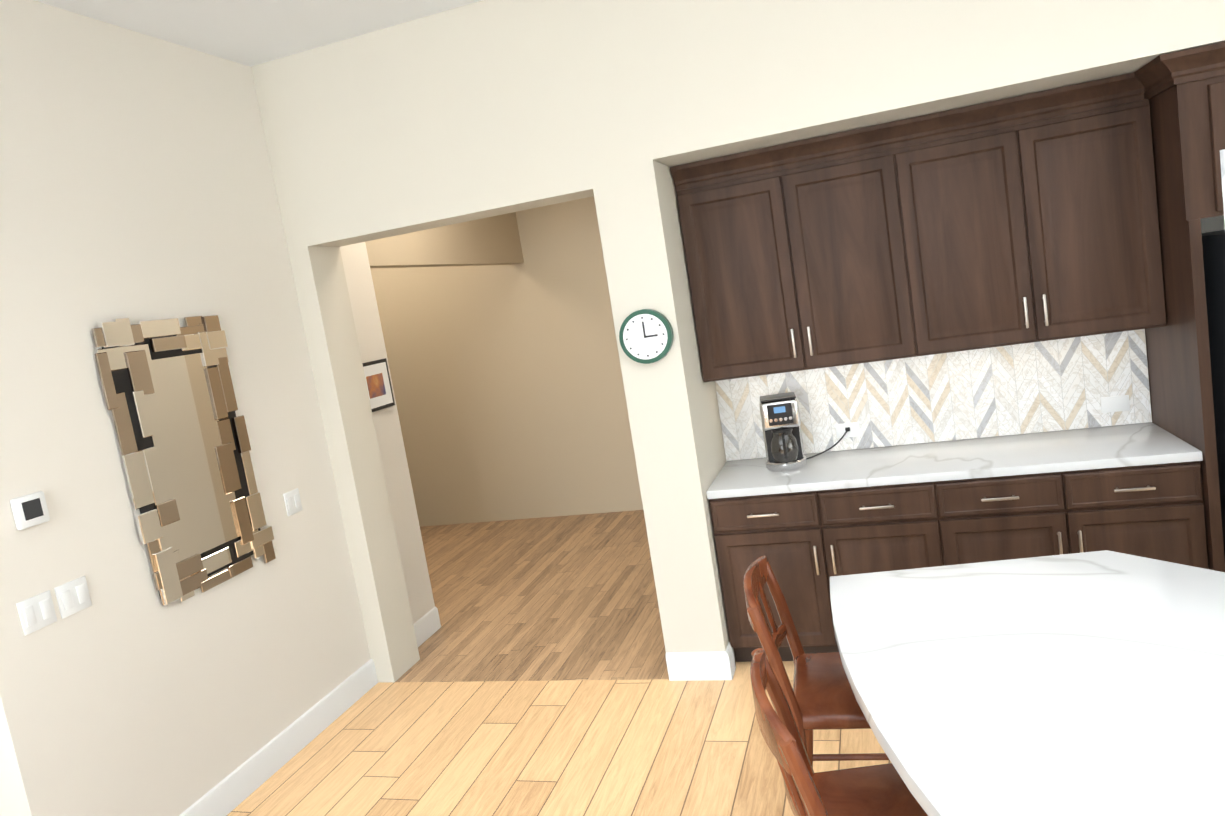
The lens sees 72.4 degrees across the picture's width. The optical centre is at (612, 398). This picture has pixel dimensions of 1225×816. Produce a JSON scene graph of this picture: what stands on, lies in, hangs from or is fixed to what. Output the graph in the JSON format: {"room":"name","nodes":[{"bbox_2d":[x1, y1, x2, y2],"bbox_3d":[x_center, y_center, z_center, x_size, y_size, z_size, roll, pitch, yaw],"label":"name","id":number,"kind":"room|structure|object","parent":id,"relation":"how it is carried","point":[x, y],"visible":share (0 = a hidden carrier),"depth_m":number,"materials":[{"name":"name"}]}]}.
{"room":"kitchen","nodes":[
{"label":"kitchen","id":0,"kind":"room"},
{"bbox_2d":[35,0,481,66],"bbox_3d":[-2.180,-1.268,1.308,18.700,0.001,13.000,-7,7,18],"label":"ceiling","id":1,"kind":"structure","parent":0,"point":[250,33],"depth_m":3.71,"materials":[{"name":"white paint"}]},
{"bbox_2d":[1220,149,1224,221],"bbox_3d":[0.757,-0.891,0.931,0.164,1.562,0.164,-9,7,-2],"label":"pendant light","id":2,"kind":"object","parent":1,"relation":"hanging from","point":[1222,157],"visible":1,"depth_m":1.05,"materials":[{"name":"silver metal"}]},
{"bbox_2d":[0,0,524,815],"bbox_3d":[-3.624,0.595,1.838,2.426,3.330,12.574,-7,7,18],"label":"wall","id":3,"kind":"structure","parent":0,"point":[136,180],"depth_m":3.41,"materials":[{"name":"white paint"}]},
{"bbox_2d":[10,491,49,529],"bbox_3d":[-2.013,0.387,2.894,0.024,0.110,0.115,-7,7,18],"label":"thermostat","id":4,"kind":"object","parent":3,"relation":"attached to","point":[29,510],"depth_m":2.88,"materials":[{"name":"white plastic"}]},
{"bbox_2d":[16,588,62,635],"bbox_3d":[-1.982,0.737,2.883,0.011,0.115,0.120,-7,7,18],"label":"switch plate","id":5,"kind":"object","parent":3,"relation":"attached to","point":[36,612],"depth_m":2.88,"materials":[{"name":"white plastic"}]},
{"bbox_2d":[55,576,91,617],"bbox_3d":[-1.942,0.715,3.015,0.011,0.115,0.120,-7,7,18],"label":"switch plate","id":6,"kind":"object","parent":3,"relation":"attached to","point":[73,596],"depth_m":3.01,"materials":[{"name":"white plastic"}]},
{"bbox_2d":[91,315,275,605],"bbox_3d":[-1.800,0.233,3.587,0.032,1.194,0.711,-7,7,18],"label":"mirror","id":7,"kind":"object","parent":3,"relation":"attached to","point":[180,426],"visible":0.98,"depth_m":3.53,"materials":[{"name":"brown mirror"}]},
{"bbox_2d":[179,659,377,815],"bbox_3d":[-1.589,1.663,3.751,0.016,0.140,1.883,-7,7,18],"label":"trim","id":8,"kind":"structure","parent":3,"relation":"attached to","point":[230,792],"depth_m":3.90,"materials":[{"name":"white"}]},
{"bbox_2d":[283,488,302,515],"bbox_3d":[-1.593,0.516,4.173,0.011,0.115,0.110,-7,7,18],"label":"switch plate","id":9,"kind":"object","parent":3,"relation":"attached to","point":[292,499],"depth_m":4.17,"materials":[{"name":"white plastic"}]},
{"bbox_2d":[362,358,394,411],"bbox_3d":[-1.407,-0.075,4.947,0.023,0.290,0.330,-7,7,18],"label":"framed picture","id":10,"kind":"object","parent":3,"relation":"attached to","point":[378,383],"visible":0.74,"depth_m":4.97,"materials":[{"name":"black"}]},
{"bbox_2d":[413,607,440,646],"bbox_3d":[-1.177,1.428,5.118,0.016,0.140,0.452,-7,7,18],"label":"trim","id":11,"kind":"structure","parent":3,"relation":"attached to","point":[427,625],"depth_m":5.18,"materials":[{"name":"white wood"}]},
{"bbox_2d":[371,196,642,526],"bbox_3d":[-1.239,-0.507,7.690,4.920,3.330,0.150,-7,7,18],"label":"wall","id":12,"kind":"structure","parent":0,"point":[500,340],"depth_m":7.57,"materials":[{"name":"beige paint"}]},
{"bbox_2d":[396,510,668,681],"bbox_3d":[-1.661,1.997,1.711,18.700,0.001,13.000,-7,7,18],"label":"floor","id":13,"kind":"structure","parent":0,"point":[568,597],"depth_m":5.49,"materials":[{"name":"brown wood"}]},
{"bbox_2d":[227,660,890,815],"bbox_3d":[2.128,1.716,-0.909,9.874,0.001,10.300,-7,7,18],"label":"floor","id":14,"kind":"structure","parent":0,"point":[658,747],"depth_m":3.64,"materials":[{"name":"brown wood"}]},
{"bbox_2d":[743,556,888,798],"bbox_3d":[0.720,1.004,2.577,0.492,0.998,0.474,-7,7,15],"label":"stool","id":15,"kind":"object","parent":14,"relation":"on","point":[819,695],"visible":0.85,"depth_m":2.55,"materials":[{"name":"brown wood"}]},
{"bbox_2d":[707,481,941,661],"bbox_3d":[1.100,0.804,4.210,1.023,0.872,0.629,-7,7,18],"label":"base cabinet","id":16,"kind":"object","parent":14,"relation":"on","point":[808,537],"depth_m":3.92,"materials":[{"name":"brown wood"}]},
{"bbox_2d":[706,421,1202,496],"bbox_3d":[1.511,0.297,3.997,2.050,0.040,0.635,-7,7,18],"label":"countertop","id":17,"kind":"structure","parent":16,"relation":"on","point":[1137,441],"depth_m":3.89,"materials":[{"name":"white stone"}]},
{"bbox_2d":[759,392,806,470],"bbox_3d":[0.856,0.169,4.217,0.204,0.362,0.233,-8,7,10],"label":"coffee maker","id":18,"kind":"object","parent":17,"relation":"on","point":[781,426],"visible":1,"depth_m":4.15,"materials":[{"name":"silver metal"}]},
{"bbox_2d":[806,427,849,458],"bbox_3d":[1.117,0.233,4.342,0.235,0.120,0.151,-7,7,18],"label":"cord","id":19,"kind":"object","parent":17,"relation":"on","point":[847,429],"visible":0.98,"depth_m":4.37,"materials":[{"name":"black plastic"}]},
{"bbox_2d":[750,648,927,815],"bbox_3d":[0.635,1.097,1.931,0.492,0.998,0.474,-9,7,3],"label":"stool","id":20,"kind":"object","parent":14,"relation":"on","point":[879,790],"visible":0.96,"depth_m":1.96,"materials":[{"name":"brown wood"}]},
{"bbox_2d":[830,550,1224,815],"bbox_3d":[1.714,0.901,0.645,1.648,1.353,4.564,-13,8,-28],"label":"kitchen island","id":21,"kind":"object","parent":14,"relation":"on","point":[1085,684],"visible":1,"depth_m":1.86,"materials":[{"name":"stone"}]},
{"bbox_2d":[930,457,1208,568],"bbox_3d":[2.067,0.688,3.899,1.023,0.872,0.629,-7,7,18],"label":"base cabinet","id":22,"kind":"object","parent":14,"relation":"on","point":[1148,509],"depth_m":3.56,"materials":[{"name":"brown wood"}]},
{"bbox_2d":[1201,230,1224,558],"bbox_3d":[2.998,0.139,3.394,0.905,1.780,0.822,-7,7,18],"label":"fridge","id":23,"kind":"object","parent":14,"relation":"on","point":[1213,244],"depth_m":3.47,"materials":[{"name":"grey metal"}]},
{"bbox_2d":[251,0,1224,682],"bbox_3d":[3.214,-0.681,3.355,9.876,3.330,0.867,-7,7,18],"label":"wall","id":24,"kind":"structure","parent":0,"point":[491,108],"depth_m":3.88,"materials":[{"name":"beige paint"}]},
{"bbox_2d":[619,309,673,363],"bbox_3d":[0.155,-0.287,3.862,0.250,0.250,0.045,-7,7,18],"label":"clock","id":25,"kind":"object","parent":24,"relation":"attached to","point":[646,336],"visible":1,"depth_m":3.84,"materials":[{"name":"green"}]},
{"bbox_2d":[666,647,734,680],"bbox_3d":[0.420,1.303,4.071,0.313,0.140,0.016,-7,7,18],"label":"trim","id":26,"kind":"structure","parent":24,"relation":"attached to","point":[717,665],"depth_m":4.06,"materials":[{"name":"white wood"}]},
{"bbox_2d":[670,123,913,381],"bbox_3d":[0.906,-0.689,4.165,1.024,1.070,0.342,-7,7,18],"label":"upper cabinet","id":27,"kind":"object","parent":24,"relation":"attached to","point":[793,250],"depth_m":4.00,"materials":[{"name":"brown wood"}]},
{"bbox_2d":[714,329,1151,460],"bbox_3d":[1.558,-0.009,4.258,2.048,0.481,0.017,-7,7,18],"label":"backsplash","id":28,"kind":"structure","parent":24,"relation":"attached to","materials":[{"name":"tile"}]},
{"bbox_2d":[886,66,1173,356],"bbox_3d":[1.874,-0.804,3.853,1.022,1.070,0.342,-7,7,18],"label":"upper cabinet","id":29,"kind":"object","parent":24,"relation":"attached to","point":[1078,210],"depth_m":3.68,"materials":[{"name":"brown wood"}]},
{"bbox_2d":[1146,42,1224,225],"bbox_3d":[2.789,-1.114,3.358,1.073,0.630,0.655,-7,7,18],"label":"upper cabinet","id":30,"kind":"object","parent":24,"relation":"attached to","point":[1186,87],"depth_m":3.23,"materials":[{"name":"brown wood"}]}
]}

